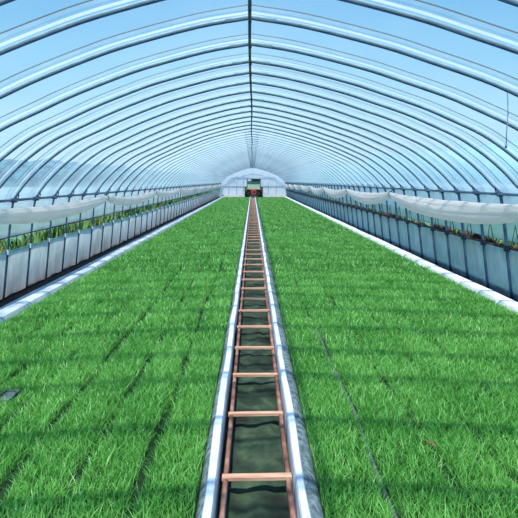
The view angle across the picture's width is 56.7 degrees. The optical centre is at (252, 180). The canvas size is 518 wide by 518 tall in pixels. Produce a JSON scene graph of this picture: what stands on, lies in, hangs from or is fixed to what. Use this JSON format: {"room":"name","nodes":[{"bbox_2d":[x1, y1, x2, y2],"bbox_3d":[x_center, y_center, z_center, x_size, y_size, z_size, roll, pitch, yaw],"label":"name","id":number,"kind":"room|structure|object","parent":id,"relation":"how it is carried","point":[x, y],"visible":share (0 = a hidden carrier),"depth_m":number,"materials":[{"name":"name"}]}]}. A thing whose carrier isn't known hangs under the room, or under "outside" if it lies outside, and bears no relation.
{"room":"greenhouse","nodes":[
{"label":"greenhouse","id":0,"kind":"room"},
{"bbox_2d":[0,184,219,238],"bbox_3d":[-3.235,0.497,24.450,0.068,0.505,48.100,0,0,0],"label":"wall","id":1,"kind":"structure","parent":0,"point":[16,229],"depth_m":8.63,"materials":[{"name":"clear plastic"}]},
{"bbox_2d":[0,189,215,239],"bbox_3d":[-3.317,0.750,24.425,0.068,0.074,48.050,0,0,0],"label":"tube","id":2,"kind":"object","parent":1,"relation":"attached to","point":[215,189],"visible":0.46,"depth_m":8.83,"materials":[{"name":"grey metal"}]},
{"bbox_2d":[0,197,452,434],"bbox_3d":[0.075,1.750,24.000,7.350,0.300,49.000,0,0,0],"label":"floor","id":3,"kind":"structure","parent":0,"point":[44,282],"depth_m":8.88,"materials":[{"name":"soil"}]},
{"bbox_2d":[0,192,218,300],"bbox_3d":[-3.335,1.291,24.600,0.114,0.717,47.600,0,0,0],"label":"wall","id":4,"kind":"structure","parent":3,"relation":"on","point":[18,258],"depth_m":8.72,"materials":[{"name":"plastic"}]},
{"bbox_2d":[0,196,223,323],"bbox_3d":[-2.840,1.541,23.100,0.256,0.118,46.800,0,0,0],"label":"board","id":5,"kind":"object","parent":3,"relation":"on","point":[13,307],"visible":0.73,"depth_m":7.54,"materials":[{"name":"white plastic"}]},
{"bbox_2d":[0,197,249,517],"bbox_3d":[-1.484,1.534,23.376,2.432,0.133,43.952,0,0,0],"label":"bed","id":6,"kind":"object","parent":3,"relation":"on","point":[116,371],"visible":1,"depth_m":3.68,"materials":[{"name":"green plant"}]},
{"bbox_2d":[0,390,19,405],"bbox_3d":[-1.740,1.536,3.400,0.110,0.045,0.170,0,0,0],"label":"seedling tray","id":7,"kind":"object","parent":6,"relation":"in","point":[13,393],"visible":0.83,"depth_m":3.42,"materials":[{"name":"grey plastic"}]},
{"bbox_2d":[220,194,284,196],"bbox_3d":[0.050,1.480,48.200,6.500,0.240,0.400,0,0,0],"label":"board","id":8,"kind":"object","parent":3,"relation":"on","point":[221,195],"visible":0.71,"depth_m":48.01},
{"bbox_2d":[222,172,283,193],"bbox_3d":[0.050,0.265,48.440,6.300,2.670,0.048,0,0,0],"label":"frame","id":9,"kind":"object","parent":3,"relation":"on","point":[236,177],"visible":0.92,"depth_m":48.43,"materials":[{"name":"white metal"}]},
{"bbox_2d":[209,164,296,200],"bbox_3d":[0.072,0.097,37.108,6.813,2.964,0.156,0,0,0],"label":"hoop","id":10,"kind":"object","parent":3,"relation":"on","point":[248,164],"visible":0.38,"depth_m":37.14,"materials":[{"name":"metal"}]},
{"bbox_2d":[213,165,292,199],"bbox_3d":[0.072,0.097,40.808,6.813,2.964,0.156,0,0,0],"label":"hoop","id":11,"kind":"object","parent":3,"relation":"on","point":[252,165],"visible":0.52,"depth_m":40.84,"materials":[{"name":"metal"}]},
{"bbox_2d":[215,166,290,198],"bbox_3d":[0.072,0.097,43.028,6.813,2.964,0.156,0,0,0],"label":"hoop","id":12,"kind":"object","parent":3,"relation":"on","point":[250,166],"visible":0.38,"depth_m":43.06,"materials":[{"name":"metal"}]},
{"bbox_2d":[217,167,288,197],"bbox_3d":[0.072,0.097,45.248,6.813,2.964,0.156,0,0,0],"label":"hoop","id":13,"kind":"object","parent":3,"relation":"on","point":[249,167],"visible":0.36,"depth_m":45.28,"materials":[{"name":"metal"}]},
{"bbox_2d":[244,178,262,196],"bbox_3d":[0.120,0.665,46.465,1.800,1.930,2.029,0,0,0],"label":"tractor","id":14,"kind":"object","parent":3,"relation":"on","point":[253,187],"visible":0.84,"depth_m":46.40,"materials":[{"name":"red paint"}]},
{"bbox_2d":[187,155,319,211],"bbox_3d":[0.072,0.097,24.528,6.813,2.964,0.156,0,0,0],"label":"hoop","id":15,"kind":"object","parent":3,"relation":"on","point":[248,155],"visible":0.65,"depth_m":24.56,"materials":[{"name":"metal"}]},
{"bbox_2d":[189,156,317,210],"bbox_3d":[0.072,0.097,25.268,6.813,2.964,0.156,0,0,0],"label":"hoop","id":16,"kind":"object","parent":3,"relation":"on","point":[247,156],"visible":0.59,"depth_m":25.30,"materials":[{"name":"metal"}]},
{"bbox_2d":[194,158,312,207],"bbox_3d":[0.072,0.097,27.488,6.813,2.964,0.156,0,0,0],"label":"hoop","id":17,"kind":"object","parent":3,"relation":"on","point":[247,158],"visible":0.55,"depth_m":27.52,"materials":[{"name":"metal"}]},
{"bbox_2d":[197,159,309,206],"bbox_3d":[0.072,0.097,28.968,6.813,2.964,0.156,0,0,0],"label":"hoop","id":18,"kind":"object","parent":3,"relation":"on","point":[248,159],"visible":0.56,"depth_m":29.00,"materials":[{"name":"metal"}]},
{"bbox_2d":[200,160,306,205],"bbox_3d":[0.072,0.097,30.448,6.813,2.964,0.156,0,0,0],"label":"hoop","id":19,"kind":"object","parent":3,"relation":"on","point":[249,160],"visible":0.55,"depth_m":30.48,"materials":[{"name":"metal"}]},
{"bbox_2d":[202,161,304,204],"bbox_3d":[0.072,0.097,31.928,6.813,2.964,0.156,0,0,0],"label":"hoop","id":20,"kind":"object","parent":3,"relation":"on","point":[248,161],"visible":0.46,"depth_m":31.96,"materials":[{"name":"metal"}]},
{"bbox_2d":[201,161,305,204],"bbox_3d":[0.072,0.097,31.188,6.813,2.964,0.156,0,0,0],"label":"hoop","id":21,"kind":"object","parent":3,"relation":"on","point":[246,161],"visible":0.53,"depth_m":31.22,"materials":[{"name":"metal"}]},
{"bbox_2d":[205,162,301,199],"bbox_3d":[0.072,0.097,33.408,6.813,2.964,0.156,0,0,0],"label":"hoop","id":22,"kind":"object","parent":3,"relation":"on","point":[248,162],"visible":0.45,"depth_m":33.44,"materials":[{"name":"metal"}]},
{"bbox_2d":[206,162,300,200],"bbox_3d":[0.072,0.097,34.148,6.813,2.964,0.156,0,0,0],"label":"hoop","id":23,"kind":"object","parent":3,"relation":"on","point":[251,162],"visible":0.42,"depth_m":34.18,"materials":[{"name":"metal"}]},
{"bbox_2d":[204,161,302,199],"bbox_3d":[0.072,0.097,32.668,6.813,2.964,0.156,0,0,0],"label":"hoop","id":24,"kind":"object","parent":3,"relation":"on","point":[252,161],"visible":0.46,"depth_m":32.70,"materials":[{"name":"metal"}]},
{"bbox_2d":[208,163,298,199],"bbox_3d":[0.072,0.097,35.628,6.813,2.964,0.156,0,0,0],"label":"hoop","id":25,"kind":"object","parent":3,"relation":"on","point":[249,163],"visible":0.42,"depth_m":35.66,"materials":[{"name":"metal"}]},
{"bbox_2d":[207,163,299,199],"bbox_3d":[0.072,0.097,34.888,6.813,2.964,0.156,0,0,0],"label":"hoop","id":26,"kind":"object","parent":3,"relation":"on","point":[247,163],"visible":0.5,"depth_m":34.92,"materials":[{"name":"metal"}]},
{"bbox_2d":[209,163,297,198],"bbox_3d":[0.072,0.097,36.368,6.813,2.964,0.156,0,0,0],"label":"hoop","id":27,"kind":"object","parent":3,"relation":"on","point":[252,163],"visible":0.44,"depth_m":36.40,"materials":[{"name":"metal"}]},
{"bbox_2d":[210,164,296,200],"bbox_3d":[0.072,0.097,37.848,6.813,2.964,0.156,0,0,0],"label":"hoop","id":28,"kind":"object","parent":3,"relation":"on","point":[249,164],"visible":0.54,"depth_m":37.88,"materials":[{"name":"metal"}]},
{"bbox_2d":[211,165,295,200],"bbox_3d":[0.072,0.097,38.588,6.813,2.964,0.156,0,0,0],"label":"hoop","id":29,"kind":"object","parent":3,"relation":"on","point":[246,165],"visible":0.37,"depth_m":38.62,"materials":[{"name":"metal"}]},
{"bbox_2d":[212,165,294,199],"bbox_3d":[0.072,0.097,39.328,6.813,2.964,0.156,0,0,0],"label":"hoop","id":30,"kind":"object","parent":3,"relation":"on","point":[248,165],"visible":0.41,"depth_m":39.36,"materials":[{"name":"metal"}]},
{"bbox_2d":[213,165,293,198],"bbox_3d":[0.072,0.097,40.068,6.813,2.964,0.156,0,0,0],"label":"hoop","id":31,"kind":"object","parent":3,"relation":"on","point":[249,165],"visible":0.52,"depth_m":40.10,"materials":[{"name":"metal"}]},
{"bbox_2d":[214,166,292,198],"bbox_3d":[0.072,0.097,41.548,6.813,2.964,0.156,0,0,0],"label":"hoop","id":32,"kind":"object","parent":3,"relation":"on","point":[247,166],"visible":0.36,"depth_m":41.58,"materials":[{"name":"metal"}]},
{"bbox_2d":[216,166,290,197],"bbox_3d":[0.072,0.097,43.768,6.813,2.964,0.156,0,0,0],"label":"hoop","id":33,"kind":"object","parent":3,"relation":"on","point":[252,166],"visible":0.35,"depth_m":43.79,"materials":[{"name":"metal"}]},
{"bbox_2d":[215,166,291,198],"bbox_3d":[0.072,0.097,42.288,6.813,2.964,0.156,0,0,0],"label":"hoop","id":34,"kind":"object","parent":3,"relation":"on","point":[248,166],"visible":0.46,"depth_m":42.32,"materials":[{"name":"metal"}]},
{"bbox_2d":[173,149,334,218],"bbox_3d":[0.072,0.097,20.088,6.813,2.964,0.156,0,0,0],"label":"hoop","id":35,"kind":"object","parent":3,"relation":"on","point":[248,149],"visible":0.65,"depth_m":20.12,"materials":[{"name":"metal"}]},
{"bbox_2d":[176,150,331,216],"bbox_3d":[0.072,0.097,20.828,6.813,2.964,0.156,0,0,0],"label":"hoop","id":36,"kind":"object","parent":3,"relation":"on","point":[249,150],"visible":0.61,"depth_m":20.86,"materials":[{"name":"metal"}]},
{"bbox_2d":[178,151,329,215],"bbox_3d":[0.072,0.097,21.568,6.813,2.964,0.156,0,0,0],"label":"hoop","id":37,"kind":"object","parent":3,"relation":"on","point":[250,151],"visible":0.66,"depth_m":21.60,"materials":[{"name":"metal"}]},
{"bbox_2d":[181,152,326,214],"bbox_3d":[0.072,0.097,22.308,6.813,2.964,0.156,0,0,0],"label":"hoop","id":38,"kind":"object","parent":3,"relation":"on","point":[250,152],"visible":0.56,"depth_m":22.34,"materials":[{"name":"metal"}]},
{"bbox_2d":[183,153,324,213],"bbox_3d":[0.072,0.097,23.048,6.813,2.964,0.156,0,0,0],"label":"hoop","id":39,"kind":"object","parent":3,"relation":"on","point":[249,153],"visible":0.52,"depth_m":23.08,"materials":[{"name":"metal"}]},
{"bbox_2d":[185,154,322,212],"bbox_3d":[0.072,0.097,23.788,6.813,2.964,0.156,0,0,0],"label":"hoop","id":40,"kind":"object","parent":3,"relation":"on","point":[248,154],"visible":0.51,"depth_m":23.82,"materials":[{"name":"metal"}]},
{"bbox_2d":[191,156,316,209],"bbox_3d":[0.072,0.097,26.008,6.813,2.964,0.156,0,0,0],"label":"hoop","id":41,"kind":"object","parent":3,"relation":"on","point":[251,156],"visible":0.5,"depth_m":26.04,"materials":[{"name":"metal"}]},
{"bbox_2d":[193,157,314,208],"bbox_3d":[0.072,0.097,26.748,6.813,2.964,0.156,0,0,0],"label":"hoop","id":42,"kind":"object","parent":3,"relation":"on","point":[249,157],"visible":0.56,"depth_m":26.78,"materials":[{"name":"metal"}]},
{"bbox_2d":[196,158,311,207],"bbox_3d":[0.072,0.097,28.228,6.813,2.964,0.156,0,0,0],"label":"hoop","id":43,"kind":"object","parent":3,"relation":"on","point":[251,158],"visible":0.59,"depth_m":28.26,"materials":[{"name":"metal"}]},
{"bbox_2d":[199,159,308,205],"bbox_3d":[0.072,0.097,29.708,6.813,2.964,0.156,0,0,0],"label":"hoop","id":44,"kind":"object","parent":3,"relation":"on","point":[252,159],"visible":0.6,"depth_m":29.74,"materials":[{"name":"metal"}]},
{"bbox_2d":[145,138,363,231],"bbox_3d":[0.072,0.097,14.908,6.813,2.964,0.156,0,0,0],"label":"hoop","id":45,"kind":"object","parent":3,"relation":"on","point":[161,174],"visible":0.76,"depth_m":14.94,"materials":[{"name":"metal"}]},
{"bbox_2d":[155,142,353,226],"bbox_3d":[0.072,0.097,16.388,6.813,2.964,0.156,0,0,0],"label":"hoop","id":46,"kind":"object","parent":3,"relation":"on","point":[351,206],"visible":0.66,"depth_m":16.42,"materials":[{"name":"metal"}]},
{"bbox_2d":[159,143,349,224],"bbox_3d":[0.072,0.097,17.128,6.813,2.964,0.156,0,0,0],"label":"hoop","id":47,"kind":"object","parent":3,"relation":"on","point":[251,143],"visible":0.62,"depth_m":17.16,"materials":[{"name":"metal"}]},
{"bbox_2d":[163,145,345,222],"bbox_3d":[0.072,0.097,17.868,6.813,2.964,0.156,0,0,0],"label":"hoop","id":48,"kind":"object","parent":3,"relation":"on","point":[249,145],"visible":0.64,"depth_m":17.90,"materials":[{"name":"metal"}]},
{"bbox_2d":[167,146,341,221],"bbox_3d":[0.072,0.097,18.608,6.813,2.964,0.156,0,0,0],"label":"hoop","id":49,"kind":"object","parent":3,"relation":"on","point":[251,146],"visible":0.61,"depth_m":18.64,"materials":[{"name":"metal"}]},
{"bbox_2d":[170,148,338,219],"bbox_3d":[0.072,0.097,19.348,6.813,2.964,0.156,0,0,0],"label":"hoop","id":50,"kind":"object","parent":3,"relation":"on","point":[247,148],"visible":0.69,"depth_m":19.38,"materials":[{"name":"metal"}]},
{"bbox_2d":[134,133,375,236],"bbox_3d":[0.072,0.097,13.428,6.813,2.964,0.156,0,0,0],"label":"hoop","id":51,"kind":"object","parent":3,"relation":"on","point":[353,169],"visible":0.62,"depth_m":13.46,"materials":[{"name":"metal"}]},
{"bbox_2d":[140,136,369,233],"bbox_3d":[0.072,0.097,14.168,6.813,2.964,0.156,0,0,0],"label":"hoop","id":52,"kind":"object","parent":3,"relation":"on","point":[157,173],"visible":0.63,"depth_m":14.20,"materials":[{"name":"metal"}]},
{"bbox_2d":[151,140,358,228],"bbox_3d":[0.072,0.097,15.648,6.813,2.964,0.156,0,0,0],"label":"hoop","id":53,"kind":"object","parent":3,"relation":"on","point":[248,140],"visible":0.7,"depth_m":15.68,"materials":[{"name":"metal"}]},
{"bbox_2d":[100,117,410,252],"bbox_3d":[0.072,0.097,10.468,6.813,2.964,0.156,0,0,0],"label":"hoop","id":54,"kind":"object","parent":3,"relation":"on","point":[257,121],"visible":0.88,"depth_m":10.50,"materials":[{"name":"metal"}]},
{"bbox_2d":[110,124,400,247],"bbox_3d":[0.072,0.097,11.208,6.813,2.964,0.156,0,0,0],"label":"hoop","id":55,"kind":"object","parent":3,"relation":"on","point":[138,167],"visible":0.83,"depth_m":11.24,"materials":[{"name":"metal"}]},
{"bbox_2d":[119,127,391,243],"bbox_3d":[0.072,0.097,11.948,6.813,2.964,0.156,0,0,0],"label":"hoop","id":56,"kind":"object","parent":3,"relation":"on","point":[362,165],"visible":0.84,"depth_m":11.98,"materials":[{"name":"metal"}]},
{"bbox_2d":[127,130,383,240],"bbox_3d":[0.072,0.097,12.688,6.813,2.964,0.156,0,0,0],"label":"hoop","id":57,"kind":"object","parent":3,"relation":"on","point":[350,162],"visible":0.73,"depth_m":12.72,"materials":[{"name":"metal"}]},
{"bbox_2d":[75,107,436,264],"bbox_3d":[0.072,0.097,8.988,6.813,2.964,0.156,0,0,0],"label":"hoop","id":58,"kind":"object","parent":3,"relation":"on","point":[432,227],"visible":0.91,"depth_m":9.02,"materials":[{"name":"metal"}]},
{"bbox_2d":[89,112,422,258],"bbox_3d":[0.072,0.097,9.728,6.813,2.964,0.156,0,0,0],"label":"hoop","id":59,"kind":"object","parent":3,"relation":"on","point":[249,115],"visible":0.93,"depth_m":9.76,"materials":[{"name":"metal"}]},
{"bbox_2d":[61,101,451,271],"bbox_3d":[0.072,0.097,8.328,6.813,2.964,0.156,0,0,0],"label":"hoop","id":60,"kind":"object","parent":3,"relation":"on","point":[446,231],"visible":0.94,"depth_m":8.36,"materials":[{"name":"metal"}]},
{"bbox_2d":[45,94,468,278],"bbox_3d":[0.072,0.097,7.668,6.813,2.964,0.156,0,0,0],"label":"hoop","id":61,"kind":"object","parent":3,"relation":"on","point":[463,235],"visible":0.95,"depth_m":7.70,"materials":[{"name":"metal"}]},
{"bbox_2d":[2,75,512,299],"bbox_3d":[0.072,0.097,6.358,6.813,2.964,0.156,0,0,0],"label":"hoop","id":62,"kind":"object","parent":3,"relation":"on","point":[506,246],"visible":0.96,"depth_m":6.39,"materials":[{"name":"metal"}]},
{"bbox_2d":[26,85,488,288],"bbox_3d":[0.072,0.097,7.008,6.813,2.964,0.156,0,0,0],"label":"hoop","id":63,"kind":"object","parent":3,"relation":"on","point":[482,240],"visible":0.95,"depth_m":7.04,"materials":[{"name":"metal"}]},
{"bbox_2d":[0,4,517,98],"bbox_3d":[0.072,0.097,3.828,6.813,2.964,0.156,0,0,0],"label":"hoop","id":64,"kind":"object","parent":3,"relation":"on","point":[243,17],"visible":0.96,"depth_m":3.86,"materials":[{"name":"metal"}]},
{"bbox_2d":[505,92,508,147],"bbox_3d":[2.049,-0.492,3.870,0.032,0.455,0.017,0,0,0],"label":"hanging cord","id":65,"kind":"object","parent":64,"relation":"hanging from","point":[507,92],"visible":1,"depth_m":3.87,"materials":[{"name":"grey"}]},
{"bbox_2d":[0,33,517,131],"bbox_3d":[0.072,0.097,4.568,6.813,2.964,0.156,0,0,0],"label":"hoop","id":66,"kind":"object","parent":3,"relation":"on","point":[242,44],"visible":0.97,"depth_m":4.60,"materials":[{"name":"metal"}]},
{"bbox_2d":[0,52,517,161],"bbox_3d":[0.072,0.097,5.238,6.813,2.964,0.156,0,0,0],"label":"hoop","id":67,"kind":"object","parent":3,"relation":"on","point":[253,60],"visible":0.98,"depth_m":5.27,"materials":[{"name":"metal"}]},
{"bbox_2d":[285,183,517,223],"bbox_3d":[3.213,0.448,23.500,0.234,0.496,46.612,0,0,0],"label":"curtain","id":68,"kind":"object","parent":67,"relation":"hanging from","point":[455,211],"visible":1,"depth_m":7.98,"materials":[{"name":"white fabric"}]},
{"bbox_2d":[0,0,517,55],"bbox_3d":[0.072,0.097,3.128,6.813,2.964,0.156,0,0,0],"label":"hoop","id":69,"kind":"object","parent":3,"relation":"on","point":[138,4],"visible":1,"depth_m":3.16,"materials":[{"name":"metal"}]},
{"bbox_2d":[0,65,517,188],"bbox_3d":[0.072,0.097,5.778,6.813,2.964,0.156,0,0,0],"label":"hoop","id":70,"kind":"object","parent":3,"relation":"on","point":[243,72],"visible":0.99,"depth_m":5.81,"materials":[{"name":"metal"}]},
{"bbox_2d":[0,184,220,223],"bbox_3d":[-3.085,0.458,23.350,0.184,0.361,46.112,0,0,0],"label":"curtain","id":71,"kind":"object","parent":70,"relation":"hanging from","point":[24,215],"visible":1,"depth_m":8.00,"materials":[{"name":"white fabric"}]},
{"bbox_2d":[0,0,517,6],"bbox_3d":[0.072,0.097,2.558,6.813,2.964,0.156,0,0,0],"label":"hoop","id":72,"kind":"object","parent":3,"relation":"on","point":[2,2],"visible":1,"depth_m":2.59,"materials":[{"name":"metal"}]},
{"bbox_2d":[0,183,221,202],"bbox_3d":[-3.135,0.252,24.400,0.036,0.036,48.000,0,0,0],"label":"pipe","id":73,"kind":"object","parent":72,"relation":"attached to","point":[71,195],"visible":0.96,"depth_m":8.26,"materials":[{"name":"metal"}]},
{"bbox_2d":[248,0,252,160],"bbox_3d":[-0.020,-1.291,24.400,0.044,0.038,48.000,0,0,0],"label":"pipe","id":74,"kind":"object","parent":72,"relation":"attached to","point":[249,1],"visible":0.94,"depth_m":4.75,"materials":[{"name":"grey metal"}]},
{"bbox_2d":[256,197,517,517],"bbox_3d":[1.693,1.534,23.377,2.724,0.133,43.955,0,0,0],"label":"bed","id":75,"kind":"object","parent":3,"relation":"on","point":[418,355],"depth_m":3.76,"materials":[{"name":"green plant"}]},
{"bbox_2d":[285,196,517,313],"bbox_3d":[3.162,1.541,23.100,0.193,0.118,46.800,0,0,0],"label":"board","id":76,"kind":"object","parent":3,"relation":"on","point":[473,286],"visible":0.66,"depth_m":8.04,"materials":[{"name":"white plastic"}]},
{"bbox_2d":[288,192,517,301],"bbox_3d":[3.467,1.262,24.600,0.127,0.775,47.600,0,0,0],"label":"wall","id":77,"kind":"structure","parent":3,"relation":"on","point":[495,255],"depth_m":8.63,"materials":[{"name":"plastic"}]},
{"bbox_2d":[290,190,517,248],"bbox_3d":[3.592,0.868,24.471,0.184,0.225,42.997,0,0,0],"label":"leaf litter","id":78,"kind":"object","parent":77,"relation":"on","point":[477,236],"visible":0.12,"depth_m":8.48,"materials":[{"name":"brown plant"}]},
{"bbox_2d":[488,224,494,244],"bbox_3d":[3.372,0.730,6.824,0.071,0.342,0.160,0,0,0],"label":"wire hook","id":79,"kind":"object","parent":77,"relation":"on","point":[489,224],"visible":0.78,"depth_m":6.75,"materials":[{"name":"grey metal"}]},
{"bbox_2d":[512,225,517,245],"bbox_3d":[3.372,0.730,6.174,0.071,0.342,0.160,0,0,0],"label":"wire hook","id":80,"kind":"object","parent":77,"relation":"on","point":[515,225],"visible":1,"depth_m":6.11,"materials":[{"name":"grey metal"}]},
{"bbox_2d":[220,168,286,196],"bbox_3d":[0.070,0.115,48.500,6.817,2.920,0.001,0,0,0],"label":"wall","id":81,"kind":"structure","parent":0,"point":[251,172],"depth_m":48.50,"materials":[{"name":"plastic"}]},
{"bbox_2d":[216,197,292,517],"bbox_3d":[0.020,1.677,24.000,0.410,0.065,49.000,0,0,0],"label":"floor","id":82,"kind":"structure","parent":0,"point":[256,447],"depth_m":3.29,"materials":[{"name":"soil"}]},
{"bbox_2d":[196,197,250,517],"bbox_3d":[-0.222,1.569,22.900,0.088,0.182,44.800,0,0,0],"label":"edging","id":83,"kind":"object","parent":82,"relation":"on","point":[209,489],"visible":0.94,"depth_m":3.04,"materials":[{"name":"white plastic"}]},
{"bbox_2d":[219,198,295,517],"bbox_3d":[0.019,1.603,23.100,0.381,0.055,45.000,0,0,0],"label":"track","id":84,"kind":"object","parent":82,"relation":"on","point":[286,475],"visible":0.94,"depth_m":3.27,"materials":[{"name":"brown metal"}]},
{"bbox_2d":[255,197,323,517],"bbox_3d":[0.271,1.569,22.900,0.116,0.182,44.800,0,0,0],"label":"edging","id":85,"kind":"object","parent":82,"relation":"on","point":[307,503],"visible":0.92,"depth_m":3.03,"materials":[{"name":"white plastic"}]},
{"bbox_2d":[0,113,517,199],"bbox_3d":[0.060,-0.551,24.450,6.521,1.592,48.100,0,0,0],"label":"ceiling","id":86,"kind":"structure","parent":0,"point":[65,190],"depth_m":13.55,"materials":[{"name":"clear plastic"}]},
{"bbox_2d":[287,183,517,242],"bbox_3d":[3.361,0.483,24.450,0.082,0.635,48.100,0,0,0],"label":"wall","id":87,"kind":"structure","parent":0,"point":[497,229],"depth_m":8.21,"materials":[{"name":"clear plastic"}]},
{"label":"outside","id":88,"kind":"structure","parent":0,"visible":0},
{"bbox_2d":[0,158,173,186],"bbox_3d":[-75.000,-2.906,145.000,150.000,9.813,30.000,0,0,0],"label":"wooded hill","id":89,"kind":"structure","parent":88,"point":[33,181],"depth_m":130.01,"materials":[{"name":"blue"}]},
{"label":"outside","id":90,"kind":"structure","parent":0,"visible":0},
{"bbox_2d":[334,141,517,184],"bbox_3d":[120.000,-9.852,210.000,240.000,23.704,40.000,0,0,0],"label":"hill","id":91,"kind":"structure","parent":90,"point":[479,178],"depth_m":190.00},
{"bbox_3d":[0.073,0.097,1.208,6.813,2.964,0.156,0,0,0],"label":"hoop","id":92,"kind":"object","parent":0,"visible":0},
{"bbox_2d":[295,183,517,195],"bbox_3d":[3.254,0.172,24.400,0.036,0.036,48.000,0,0,0],"label":"pipe","id":93,"kind":"object","parent":92,"relation":"attached to","point":[449,191],"visible":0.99,"depth_m":8.18,"materials":[{"name":"metal"}]},
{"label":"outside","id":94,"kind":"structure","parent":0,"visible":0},
{"bbox_2d":[5,189,509,245],"bbox_3d":[0.000,1.830,185.000,520.000,0.340,430.000,0,0,0],"label":"ground","id":95,"kind":"structure","parent":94,"point":[428,224],"depth_m":15.47,"materials":[{"name":"brown soil"}]},
{"bbox_2d":[0,191,211,252],"bbox_3d":[-4.373,1.133,23.941,2.379,1.053,44.550,0,0,0],"label":"weeds","id":96,"kind":"object","parent":95,"relation":"on","point":[57,231],"visible":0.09,"depth_m":10.77,"materials":[{"name":"green plant"}]},
{"bbox_2d":[300,192,517,246],"bbox_3d":[4.702,1.127,23.966,1.596,1.065,44.426,0,0,0],"label":"weeds","id":97,"kind":"object","parent":95,"relation":"on","point":[415,221],"visible":0.02,"depth_m":11.38,"materials":[{"name":"green plant"}]},
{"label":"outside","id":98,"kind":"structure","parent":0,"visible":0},
{"bbox_2d":[0,187,73,191],"bbox_3d":[-114.500,1.720,90.000,211.000,0.160,140.000,0,0,0],"label":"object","id":99,"kind":"structure","parent":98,"point":[2,188],"depth_m":104.98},
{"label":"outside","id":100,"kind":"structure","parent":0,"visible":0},
{"bbox_2d":[416,185,517,192],"bbox_3d":[114.500,1.720,110.000,211.000,0.160,180.000,0,0,0],"label":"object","id":101,"kind":"structure","parent":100,"point":[487,188],"depth_m":121.13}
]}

